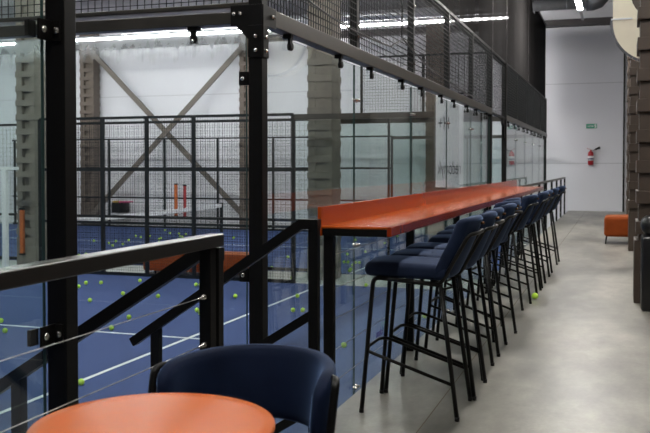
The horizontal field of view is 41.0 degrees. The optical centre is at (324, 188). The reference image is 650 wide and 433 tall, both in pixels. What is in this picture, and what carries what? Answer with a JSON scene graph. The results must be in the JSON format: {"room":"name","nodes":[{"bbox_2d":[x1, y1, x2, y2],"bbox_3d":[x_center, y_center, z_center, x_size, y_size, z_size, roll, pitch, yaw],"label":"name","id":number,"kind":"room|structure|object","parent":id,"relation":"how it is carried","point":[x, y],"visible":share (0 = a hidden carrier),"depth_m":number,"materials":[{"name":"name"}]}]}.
{"room":"sports hall","nodes":[
{"label":"sports hall","id":0,"kind":"room"},
{"bbox_2d":[0,222,500,432],"bbox_3d":[-9.723,1.894,12.485,23.600,0.200,37.300,1,2,19],"label":"floor","id":1,"kind":"structure","parent":0,"point":[98,352],"depth_m":12.43,"materials":[{"name":"blue carpet"}]},
{"bbox_2d":[0,167,18,266],"bbox_3d":[-7.285,0.601,17.930,2.300,2.100,0.080,1,2,19],"label":"frame","id":2,"kind":"object","parent":1,"relation":"on","point":[4,170],"visible":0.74,"depth_m":17.62,"materials":[{"name":"white plastic"}]},
{"bbox_2d":[15,0,46,264],"bbox_3d":[-6.210,-1.899,18.482,0.484,7.070,0.524,1,2,19],"label":"column","id":3,"kind":"structure","parent":1,"relation":"on","point":[28,56],"depth_m":18.28,"materials":[{"name":"grey paint"}]},
{"bbox_2d":[19,208,24,254],"bbox_3d":[-6.369,0.896,18.303,0.098,0.990,0.088,1,2,19],"label":"guard","id":4,"kind":"object","parent":3,"relation":"attached to","point":[22,210],"visible":1,"depth_m":18.27,"materials":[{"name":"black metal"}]},
{"bbox_2d":[78,379,83,384],"bbox_3d":[-2.358,1.867,8.409,0.068,0.066,0.066,0,2,11],"label":"tennis ball","id":5,"kind":"object","parent":1,"relation":"on","point":[80,381],"visible":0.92,"depth_m":8.38,"materials":[{"name":"fabric"}]},
{"bbox_2d":[79,34,99,223],"bbox_3d":[-8.444,-2.234,31.273,0.574,7.070,0.424,1,2,19],"label":"column","id":6,"kind":"structure","parent":1,"relation":"on","point":[89,70],"depth_m":31.11,"materials":[{"name":"beige paint"}]},
{"bbox_2d":[91,50,245,221],"bbox_3d":[-5.442,-1.911,29.999,5.980,5.970,0.080,1,2,19],"label":"diagonal brace","id":7,"kind":"object","parent":6,"relation":"attached to","point":[94,55],"visible":0.81,"depth_m":30.17,"materials":[{"name":"beige paint"}]},
{"bbox_2d":[111,201,131,212],"bbox_3d":[-7.145,0.635,30.775,0.680,0.420,0.450,1,2,19],"label":"crate","id":8,"kind":"object","parent":1,"relation":"on","point":[118,202],"visible":0.68,"depth_m":30.63,"materials":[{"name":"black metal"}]},
{"bbox_2d":[0,0,248,343],"bbox_3d":[-3.290,-0.044,6.079,6.045,4.010,0.088,1,2,19],"label":"glass wall","id":9,"kind":"structure","parent":1,"relation":"on","point":[193,23],"depth_m":5.25,"materials":[{"name":"clear glass"}]},
{"bbox_2d":[76,31,189,40],"bbox_3d":[-5.762,-4.556,26.024,3.853,0.129,0.080,1,2,19],"label":"lamp","id":10,"kind":"object","parent":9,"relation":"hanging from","point":[166,34],"depth_m":25.97,"materials":[{"name":"grey plastic"}]},
{"bbox_2d":[196,28,241,34],"bbox_3d":[-3.047,-4.532,25.104,1.428,0.129,0.080,1,2,19],"label":"lamp","id":11,"kind":"object","parent":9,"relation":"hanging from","point":[234,30],"depth_m":25.08,"materials":[{"name":"grey plastic"}]},
{"bbox_2d":[77,203,221,245],"bbox_3d":[-4.704,1.025,23.688,0.080,0.950,8.800,1,2,19],"label":"net","id":12,"kind":"object","parent":1,"relation":"on","point":[220,204],"visible":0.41,"depth_m":24.77,"materials":[{"name":"white fabric"}]},
{"bbox_2d":[0,285,321,413],"bbox_3d":[-8.303,1.779,13.088,14.460,0.008,9.920,1,2,19],"label":"court line markings","id":13,"kind":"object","parent":1,"relation":"on","point":[190,337],"depth_m":10.44,"materials":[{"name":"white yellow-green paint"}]},
{"bbox_2d":[84,40,245,223],"bbox_3d":[-5.656,-1.750,29.949,6.410,6.390,0.080,1,2,19],"label":"diagonal brace","id":14,"kind":"object","parent":1,"relation":"on","point":[242,46],"visible":0.55,"depth_m":29.48,"materials":[{"name":"beige paint"}]},
{"bbox_2d":[0,229,381,272],"bbox_3d":[-4.538,1.488,24.188,14.460,0.008,9.970,1,2,19],"label":"trim","id":15,"kind":"structure","parent":1,"relation":"on","point":[15,229],"depth_m":22.33,"materials":[{"name":"white paint"}]},
{"bbox_2d":[143,251,248,273],"bbox_3d":[-2.388,1.463,17.136,2.400,0.442,0.600,1,2,19],"label":"bench","id":16,"kind":"object","parent":1,"relation":"on","point":[163,260],"visible":0.22,"depth_m":16.98,"materials":[{"name":"orange wood"}]},
{"bbox_2d":[239,33,248,227],"bbox_3d":[-2.545,-2.182,29.273,0.574,7.070,0.424,1,2,19],"label":"column","id":17,"kind":"structure","parent":1,"relation":"on","point":[242,56],"depth_m":29.14,"materials":[{"name":"beige paint"}]},
{"bbox_2d":[0,17,612,54],"bbox_3d":[-2.709,-5.047,29.428,25.690,0.190,0.330,1,2,19],"label":"beam","id":18,"kind":"structure","parent":17,"relation":"attached to","point":[599,21],"depth_m":29.57,"materials":[{"name":"metal"}]},
{"bbox_2d":[0,116,500,272],"bbox_3d":[-4.219,0.091,18.787,15.952,3.075,0.082,1,2,19],"label":"fence","id":19,"kind":"object","parent":1,"relation":"on","point":[494,118],"visible":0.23,"depth_m":18.08,"materials":[{"name":"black metal"}]},
{"bbox_2d":[12,135,501,231],"bbox_3d":[-2.429,-0.170,28.736,18.952,3.075,0.082,1,2,19],"label":"fence","id":20,"kind":"object","parent":1,"relation":"on","point":[467,137],"visible":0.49,"depth_m":29.13,"materials":[{"name":"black metal"}]},
{"bbox_2d":[174,183,177,215],"bbox_3d":[-5.050,0.378,29.503,0.108,1.120,0.088,1,2,19],"label":"guard","id":21,"kind":"object","parent":20,"relation":"attached to","point":[174,183],"visible":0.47,"depth_m":29.48,"materials":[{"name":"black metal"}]},
{"bbox_2d":[183,185,186,215],"bbox_3d":[-4.737,0.436,29.399,0.108,1.150,0.088,1,2,19],"label":"guard","id":22,"kind":"object","parent":20,"relation":"attached to","point":[184,194],"visible":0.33,"depth_m":29.36,"materials":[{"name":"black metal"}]},
{"bbox_2d":[38,52,485,282],"bbox_3d":[-1.478,-0.314,16.009,8.982,4.030,0.082,1,2,19],"label":"fence","id":23,"kind":"object","parent":1,"relation":"on","point":[428,114],"visible":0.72,"depth_m":16.35,"materials":[{"name":"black metal"}]},
{"bbox_2d":[436,92,463,186],"bbox_3d":[2.096,-0.818,14.636,0.490,1.590,0.030,1,2,19],"label":"banner","id":24,"kind":"object","parent":23,"relation":"hanging from","point":[455,116],"visible":0.96,"depth_m":14.63,"materials":[{"name":"white fabric"}]},
{"bbox_2d":[307,0,340,280],"bbox_3d":[-0.012,-1.842,16.302,0.484,7.070,0.574,1,2,19],"label":"column","id":25,"kind":"structure","parent":1,"relation":"on","point":[324,73],"depth_m":16.09,"materials":[{"name":"grey paint"}]},
{"bbox_2d":[231,0,492,394],"bbox_3d":[1.139,-0.136,9.581,0.214,4.010,9.601,1,2,19],"label":"metal frame","id":26,"kind":"structure","parent":1,"relation":"on","point":[255,20],"depth_m":6.87,"materials":[{"name":"black metal"}]},
{"bbox_2d":[376,321,384,337],"bbox_3d":[0.499,1.262,7.727,0.002,0.128,0.311,1,2,19],"label":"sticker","id":27,"kind":"object","parent":26,"relation":"attached to","point":[381,330],"visible":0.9,"depth_m":7.70,"materials":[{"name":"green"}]},
{"bbox_2d":[360,20,405,26],"bbox_3d":[1.574,-4.471,23.538,1.255,0.128,0.080,1,2,19],"label":"lamp","id":28,"kind":"object","parent":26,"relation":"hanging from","point":[394,20],"depth_m":23.53,"materials":[{"name":"grey plastic"}]},
{"bbox_2d":[307,0,477,97],"bbox_3d":[0.934,-1.317,8.812,0.014,0.243,7.851,1,2,19],"label":"loose cable","id":29,"kind":"object","parent":26,"relation":"attached to","point":[309,1],"visible":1,"depth_m":7.46,"materials":[{"name":"black rubber"}]},
{"bbox_2d":[401,0,402,37],"bbox_3d":[0.727,-1.758,8.194,0.012,0.693,0.042,1,2,28],"label":"cable","id":30,"kind":"object","parent":26,"relation":"hanging from","point":[402,0],"visible":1,"depth_m":8.20,"materials":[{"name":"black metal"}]},
{"bbox_2d":[421,18,428,23],"bbox_3d":[2.671,-4.461,23.166,0.189,0.128,0.080,1,2,19],"label":"lamp","id":31,"kind":"object","parent":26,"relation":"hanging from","point":[425,21],"depth_m":23.13,"materials":[{"name":"grey plastic"}]},
{"bbox_2d":[425,17,445,233],"bbox_3d":[3.469,-2.129,27.234,0.574,7.070,0.424,1,2,19],"label":"column","id":32,"kind":"structure","parent":1,"relation":"on","point":[430,151],"depth_m":27.11,"materials":[{"name":"beige paint"}]},
{"bbox_2d":[501,62,546,267],"bbox_3d":[4.681,-0.410,20.045,0.089,4.010,9.420,1,2,19],"label":"glass wall","id":33,"kind":"structure","parent":1,"relation":"on","point":[523,152],"depth_m":18.73,"materials":[{"name":"clear glass"}]},
{"bbox_2d":[492,51,505,118],"bbox_3d":[2.971,-1.762,14.949,0.040,1.040,1.824,1,2,19],"label":"mesh fence panel","id":34,"kind":"object","parent":33,"relation":"attached to","point":[496,64],"visible":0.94,"depth_m":15.05,"materials":[{"name":"black"}]},
{"bbox_2d":[0,0,542,25],"bbox_3d":[-8.649,-5.367,12.036,26.200,0.200,37.500,1,2,19],"label":"ceiling","id":35,"kind":"structure","parent":0,"point":[112,3],"depth_m":27.01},
{"bbox_2d":[121,0,607,33],"bbox_3d":[0.519,-5.009,23.565,13.770,1.100,0.380,1,2,19],"label":"duct","id":36,"kind":"object","parent":35,"relation":"hanging from","point":[545,5],"visible":0.23,"depth_m":21.83,"materials":[{"name":"grey metal"}]},
{"bbox_2d":[424,0,546,96],"bbox_3d":[2.675,-3.382,14.347,0.043,2.270,23.850,1,2,19],"label":"net","id":37,"kind":"object","parent":36,"relation":"hanging from","point":[511,28],"visible":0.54,"depth_m":17.72,"materials":[{"name":"fabric"}]},
{"bbox_2d":[575,0,583,19],"bbox_3d":[5.729,-4.743,19.534,0.120,1.440,3.100,1,2,19],"label":"lamp","id":38,"kind":"object","parent":35,"relation":"hanging from","point":[579,3],"visible":1,"depth_m":19.27,"materials":[{"name":"grey plastic"}]},
{"bbox_2d":[575,0,581,9],"bbox_3d":[5.488,-4.030,18.842,0.100,0.050,1.580,1,2,19],"label":"diffuser","id":39,"kind":"object","parent":38,"relation":"attached to","point":[578,2],"depth_m":18.92,"materials":[{"name":"white plastic"}]},
{"bbox_2d":[610,0,639,61],"bbox_3d":[3.803,-3.323,10.110,0.904,3.765,0.370,1,2,19],"label":"shade","id":40,"kind":"object","parent":35,"relation":"hanging from","point":[625,33],"visible":0.78,"depth_m":10.07,"materials":[{"name":"beige metal"}]},
{"bbox_2d":[0,0,627,232],"bbox_3d":[-2.566,-2.445,29.748,26.000,7.970,0.200,1,2,19],"label":"wall","id":41,"kind":"structure","parent":0,"point":[584,75],"depth_m":28.57,"materials":[{"name":"white paint"}]},
{"bbox_2d":[0,41,15,45],"bbox_3d":[-9.977,-4.592,27.453,0.571,0.126,0.080,1,2,19],"label":"lamp","id":42,"kind":"object","parent":41,"relation":"hanging from","point":[1,42],"depth_m":27.43,"materials":[{"name":"grey plastic"}]},
{"bbox_2d":[586,124,596,127],"bbox_3d":[7.986,-1.878,26.064,0.310,0.130,0.026,1,2,19],"label":"exit sign","id":43,"kind":"object","parent":41,"relation":"attached to","point":[587,125],"visible":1,"depth_m":26.06,"materials":[{"name":"teal plastic"}]},
{"bbox_2d":[587,146,600,164],"bbox_3d":[8.024,-0.987,25.985,0.398,0.554,0.196,1,2,19],"label":"fire extinguisher","id":44,"kind":"object","parent":41,"relation":"attached to","point":[590,153],"visible":1,"depth_m":25.94,"materials":[{"name":"red metal"}]},
{"bbox_2d":[622,54,624,211],"bbox_3d":[8.841,-2.074,25.725,0.045,5.500,0.090,1,2,19],"label":"trim","id":45,"kind":"structure","parent":41,"relation":"attached to","point":[624,54],"depth_m":25.69,"materials":[{"name":"black metal"}]},
{"bbox_2d":[335,211,649,432],"bbox_3d":[3.514,1.159,11.144,2.480,0.200,31.300,1,2,19],"label":"floor","id":46,"kind":"structure","parent":0,"point":[577,360],"depth_m":5.95,"materials":[{"name":"concrete"}]},
{"bbox_2d":[0,233,223,432],"bbox_3d":[-1.145,0.823,1.223,0.060,1.190,4.540,1,2,19],"label":"railing","id":47,"kind":"object","parent":46,"relation":"on","point":[16,276],"visible":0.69,"depth_m":2.75,"materials":[{"name":"black metal"}]},
{"bbox_2d":[26,393,274,432],"bbox_3d":[-0.395,0.920,2.014,0.560,0.756,0.560,1,2,19],"label":"round table","id":48,"kind":"object","parent":46,"relation":"on","point":[150,412],"visible":1,"depth_m":2.07,"materials":[{"name":"orange paint"}]},
{"bbox_2d":[148,344,339,432],"bbox_3d":[-0.221,0.890,2.457,0.571,0.799,0.556,1,2,19],"label":"armchair","id":49,"kind":"object","parent":46,"relation":"on","point":[299,384],"visible":0.84,"depth_m":2.61,"materials":[{"name":"blue fabric"}]},
{"bbox_2d":[359,215,484,421],"bbox_3d":[0.564,0.683,4.860,0.650,1.080,0.453,1,2,19],"label":"bar stool","id":50,"kind":"object","parent":46,"relation":"on","point":[391,268],"visible":1,"depth_m":4.71,"materials":[{"name":"blue fabric"}]},
{"bbox_2d":[318,180,542,377],"bbox_3d":[1.628,0.550,8.855,0.396,1.137,9.216,1,2,19],"label":"bar table","id":51,"kind":"object","parent":46,"relation":"on","point":[388,217],"depth_m":5.39,"materials":[{"name":"orange paint"}]},
{"bbox_2d":[318,180,516,235],"bbox_3d":[1.427,0.058,8.831,0.022,0.152,9.066,1,2,19],"label":"backsplash","id":52,"kind":"structure","parent":51,"relation":"attached to","point":[330,214],"depth_m":6.00,"materials":[{"name":"orange paint"}]},
{"bbox_2d":[322,187,539,229],"bbox_3d":[1.635,0.087,8.844,0.370,0.012,9.210,1,2,19],"label":"countertop","id":53,"kind":"structure","parent":51,"relation":"on","point":[381,221],"depth_m":5.86,"materials":[{"name":"orange paint"}]},
{"bbox_2d":[384,211,498,400],"bbox_3d":[0.726,0.672,5.277,0.650,1.080,0.453,1,2,19],"label":"bar stool","id":54,"kind":"object","parent":46,"relation":"on","point":[489,217],"visible":0.67,"depth_m":5.17,"materials":[{"name":"black metal"}]},
{"bbox_2d":[400,207,505,380],"bbox_3d":[0.861,0.660,5.736,0.650,1.080,0.453,1,2,19],"label":"bar stool","id":55,"kind":"object","parent":46,"relation":"on","point":[500,211],"visible":0.43,"depth_m":5.86,"materials":[{"name":"black metal"}]},
{"bbox_2d":[424,203,518,356],"bbox_3d":[1.095,0.642,6.427,0.650,1.080,0.453,1,2,19],"label":"bar stool","id":56,"kind":"object","parent":46,"relation":"on","point":[509,209],"visible":0.64,"depth_m":6.31,"materials":[{"name":"blue fabric"}]},
{"bbox_2d":[432,200,522,341],"bbox_3d":[1.241,0.628,6.954,0.650,1.080,0.453,1,2,35],"label":"bar stool","id":57,"kind":"object","parent":46,"relation":"on","point":[510,228],"visible":0.37,"depth_m":6.96,"materials":[{"name":"black metal"}]},
{"bbox_2d":[441,197,521,326],"bbox_3d":[1.384,0.612,7.590,0.650,1.080,0.453,1,2,24],"label":"bar stool","id":58,"kind":"object","parent":46,"relation":"on","point":[446,283],"visible":0.21,"depth_m":7.53,"materials":[{"name":"black metal"}]},
{"bbox_2d":[416,212,584,432],"bbox_3d":[2.827,1.054,11.374,0.006,0.005,31.300,1,2,19],"label":"trim","id":59,"kind":"structure","parent":46,"relation":"on","point":[584,212],"depth_m":5.58,"materials":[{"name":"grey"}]},
{"bbox_2d":[466,194,538,310],"bbox_3d":[1.734,0.590,8.402,0.650,1.080,0.453,1,2,23],"label":"bar stool","id":60,"kind":"object","parent":46,"relation":"on","point":[528,203],"visible":0.62,"depth_m":8.21,"materials":[{"name":"black metal"}]},
{"bbox_2d":[485,191,549,293],"bbox_3d":[2.068,0.567,9.295,0.650,1.080,0.453,1,2,19],"label":"bar stool","id":61,"kind":"object","parent":46,"relation":"on","point":[542,196],"visible":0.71,"depth_m":9.11,"materials":[{"name":"blue fabric"}]},
{"bbox_2d":[493,190,553,287],"bbox_3d":[2.264,0.552,9.873,0.650,1.080,0.453,1,2,19],"label":"bar stool","id":62,"kind":"object","parent":46,"relation":"on","point":[549,191],"visible":0.42,"depth_m":9.77,"materials":[{"name":"black metal"}]},
{"bbox_2d":[504,188,559,276],"bbox_3d":[2.598,0.526,10.857,0.650,1.080,0.453,1,2,19],"label":"bar stool","id":63,"kind":"object","parent":46,"relation":"on","point":[555,190],"visible":0.54,"depth_m":10.71,"materials":[{"name":"black metal"}]},
{"bbox_2d":[532,293,537,298],"bbox_3d":[2.128,1.087,8.816,0.066,0.066,0.068,-1,2,-33],"label":"tennis ball","id":64,"kind":"object","parent":46,"relation":"on","point":[534,295],"visible":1,"depth_m":8.79,"materials":[{"name":"fabric"}]},
{"bbox_2d":[517,185,566,264],"bbox_3d":[3.032,0.492,12.135,0.650,1.080,0.453,1,2,19],"label":"bar stool","id":65,"kind":"object","parent":46,"relation":"on","point":[561,188],"visible":0.52,"depth_m":11.98,"materials":[{"name":"black metal"}]},
{"bbox_2d":[519,177,565,241],"bbox_3d":[4.902,0.332,19.049,0.050,1.040,11.400,1,2,19],"label":"railing","id":66,"kind":"object","parent":46,"relation":"on","point":[561,178],"visible":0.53,"depth_m":19.11,"materials":[{"name":"grey metal"}]},
{"bbox_2d":[604,214,627,243],"bbox_3d":[5.379,0.710,15.195,0.955,0.488,0.710,1,2,19],"label":"ottoman","id":67,"kind":"object","parent":46,"relation":"on","point":[614,225],"visible":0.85,"depth_m":14.96,"materials":[{"name":"orange fabric"}]},
{"bbox_2d":[626,56,629,214],"bbox_3d":[6.950,-2.303,19.183,0.544,6.300,0.524,1,2,19],"label":"column","id":68,"kind":"structure","parent":46,"relation":"on","point":[628,60],"depth_m":19.06,"materials":[{"name":"brown paint"}]},
{"bbox_2d":[628,0,639,250],"bbox_3d":[5.152,-2.164,13.882,0.564,6.300,0.544,1,2,19],"label":"column","id":69,"kind":"structure","parent":46,"relation":"on","point":[633,126],"depth_m":13.75,"materials":[{"name":"brown paint"}]},
{"bbox_2d":[633,0,649,302],"bbox_3d":[3.401,-2.027,8.638,0.586,6.300,0.552,1,2,19],"label":"column","id":70,"kind":"structure","parent":46,"relation":"on","point":[642,195],"depth_m":8.51,"materials":[{"name":"brown paint"}]},
{"bbox_2d":[640,215,649,311],"bbox_3d":[3.185,0.694,8.175,0.415,0.885,0.420,1,2,19],"label":"rubbish bin","id":71,"kind":"object","parent":46,"relation":"on","point":[645,222],"visible":1,"depth_m":8.05,"materials":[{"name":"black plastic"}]},
{"bbox_3d":[-12.106,2.083,1.816,20.140,0.020,10.160,1,2,19],"label":"floor","id":72,"kind":"structure","parent":0,"visible":0},
{"bbox_2d":[24,0,78,415],"bbox_3d":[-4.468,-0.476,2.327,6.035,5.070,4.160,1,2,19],"label":"post","id":73,"kind":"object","parent":72,"relation":"on","point":[58,28],"depth_m":3.27,"materials":[{"name":"black metal"}]},
{"bbox_3d":[-0.769,1.712,4.076,1.080,0.628,1.100,1,2,19],"label":"floor","id":74,"kind":"structure","parent":0,"visible":0},
{"bbox_2d":[0,247,223,432],"bbox_3d":[-0.911,1.124,3.524,1.090,1.808,0.050,1,2,19],"label":"stair handrail","id":75,"kind":"object","parent":74,"relation":"attached to","point":[16,379],"visible":0.63,"depth_m":3.46,"materials":[{"name":"black metal"}]},
{"bbox_2d":[129,219,320,432],"bbox_3d":[-0.546,1.075,4.602,1.090,1.850,0.050,1,2,19],"label":"stair handrail","id":76,"kind":"object","parent":74,"relation":"attached to","point":[312,317],"visible":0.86,"depth_m":4.46,"materials":[{"name":"black metal"}]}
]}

